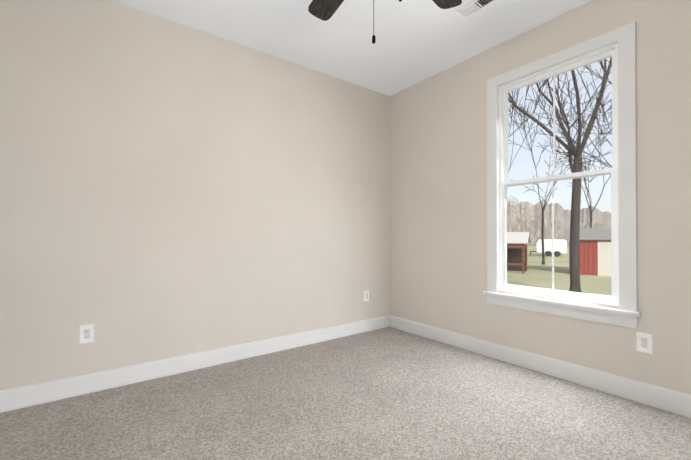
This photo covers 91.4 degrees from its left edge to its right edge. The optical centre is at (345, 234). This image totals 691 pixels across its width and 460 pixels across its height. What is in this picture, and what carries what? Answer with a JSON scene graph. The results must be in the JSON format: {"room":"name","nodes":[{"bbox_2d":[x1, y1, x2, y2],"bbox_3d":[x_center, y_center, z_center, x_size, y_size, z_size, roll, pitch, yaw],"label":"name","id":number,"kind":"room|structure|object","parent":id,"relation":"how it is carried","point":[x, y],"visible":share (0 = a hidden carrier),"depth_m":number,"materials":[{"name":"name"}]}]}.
{"room":"empty bedroom","nodes":[
{"label":"empty bedroom","id":0,"kind":"room"},
{"bbox_2d":[0,0,389,389],"bbox_3d":[-0.922,-0.285,3.027,3.822,2.860,0.160,0,0,-37],"label":"wall","id":1,"kind":"structure","parent":0,"point":[169,188],"depth_m":2.59,"materials":[{"name":"beige paint"}]},
{"bbox_2d":[79,324,93,343],"bbox_3d":[-1.759,0.677,2.290,0.078,0.122,0.008,0,0,-37],"label":"electrical outlet","id":2,"kind":"object","parent":1,"relation":"attached to","point":[86,333],"visible":1,"depth_m":2.29,"materials":[{"name":"white plastic"}]},
{"bbox_2d":[0,316,387,412],"bbox_3d":[-0.869,1.019,2.949,3.501,0.132,0.015,0,0,-37],"label":"baseboard","id":3,"kind":"structure","parent":1,"relation":"attached to","point":[16,398],"depth_m":2.56,"materials":[{"name":"white paint"}]},
{"bbox_2d":[364,290,368,301],"bbox_3d":[0.240,0.691,3.779,0.078,0.122,0.016,0,0,-37],"label":"electrical outlet","id":4,"kind":"object","parent":1,"relation":"attached to","point":[366,295],"visible":1,"depth_m":3.78,"materials":[{"name":"white plastic"}]},
{"bbox_2d":[0,327,690,459],"bbox_3d":[0.111,1.135,1.487,4.001,0.120,3.850,0,0,-37],"label":"floor","id":5,"kind":"structure","parent":0,"point":[389,393],"depth_m":2.01,"materials":[{"name":"carpet"}]},
{"bbox_2d":[113,0,591,95],"bbox_3d":[0.111,-1.724,1.505,4.001,0.120,3.850,0,0,-37],"label":"ceiling","id":6,"kind":"structure","parent":0,"point":[417,41],"depth_m":2.73,"materials":[{"name":"white paint"}]},
{"bbox_2d":[308,0,461,43],"bbox_3d":[0.169,-1.305,1.562,1.381,0.718,1.366,0,0,-37],"label":"fan","id":7,"kind":"object","parent":6,"relation":"hanging from","point":[324,10],"visible":1,"depth_m":2.04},
{"bbox_2d":[455,0,496,18],"bbox_3d":[0.961,-1.654,2.423,0.125,0.012,0.310,0,0,-37],"label":"ceiling vent","id":8,"kind":"object","parent":6,"relation":"in","point":[470,9],"visible":1,"depth_m":2.46,"materials":[{"name":"white metal"}]},
{"bbox_2d":[390,0,690,394],"bbox_3d":[1.697,-0.288,2.582,0.160,2.860,3.690,0,0,-37],"label":"wall","id":9,"kind":"structure","parent":0,"point":[438,200],"depth_m":2.66,"materials":[{"name":"beige paint"}]},
{"bbox_2d":[388,315,690,417],"bbox_3d":[1.576,1.016,2.589,0.015,0.132,3.480,0,0,-37],"label":"baseboard","id":10,"kind":"structure","parent":9,"relation":"attached to","point":[662,398],"depth_m":2.51,"materials":[{"name":"white paint"}]},
{"bbox_2d":[483,22,640,328],"bbox_3d":[1.603,-0.384,2.615,0.152,1.989,1.068,0,0,-37],"label":"window unit","id":11,"kind":"structure","parent":9,"relation":"in","point":[569,66],"depth_m":2.46,"materials":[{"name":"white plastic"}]},
{"bbox_2d":[636,332,652,353],"bbox_3d":[1.909,0.693,2.152,0.008,0.122,0.078,0,0,-37],"label":"electrical outlet","id":12,"kind":"object","parent":9,"relation":"attached to","point":[644,342],"visible":1,"depth_m":2.15,"materials":[{"name":"white plastic"}]},
{"label":"outside","id":13,"kind":"structure","parent":0,"visible":0},
{"bbox_2d":[507,246,610,295],"bbox_3d":[87.487,2.860,102.489,255.930,0.300,380.000,0,0,-37],"label":"lawn","id":14,"kind":"structure","parent":13,"point":[558,265],"depth_m":16.95,"materials":[{"name":"green plant"}]},
{"bbox_2d":[507,232,530,273],"bbox_3d":[9.019,1.032,20.853,4.160,2.330,3.135,0,0,31],"label":"shed","id":15,"kind":"object","parent":14,"relation":"on","point":[511,236],"depth_m":19.87,"materials":[{"name":"brown wood"}]},
{"bbox_2d":[530,239,566,256],"bbox_3d":[21.314,1.414,35.454,3.300,1.750,1.860,0,0,35],"label":"trailer","id":16,"kind":"object","parent":14,"relation":"on","point":[562,248],"depth_m":34.51,"materials":[{"name":"white metal"}]},
{"bbox_2d":[507,196,610,245],"bbox_3d":[44.181,-4.309,63.029,30.689,13.541,79.512,0,0,-37],"label":"treeline","id":17,"kind":"object","parent":14,"relation":"on","point":[561,221],"depth_m":73.32,"materials":[{"name":"beige plant"}]},
{"bbox_2d":[508,57,611,292],"bbox_3d":[14.951,-6.258,20.727,38.665,17.009,19.308,0,0,-37],"label":"bare trees","id":18,"kind":"object","parent":14,"relation":"on","point":[576,162],"depth_m":13.40,"materials":[{"name":"brown plant"}]},
{"bbox_2d":[565,228,610,275],"bbox_3d":[14.426,0.917,18.466,3.760,2.530,2.932,0,0,38],"label":"shed","id":19,"kind":"object","parent":14,"relation":"on","point":[591,246],"depth_m":17.88,"materials":[{"name":"red wood"}]}
]}

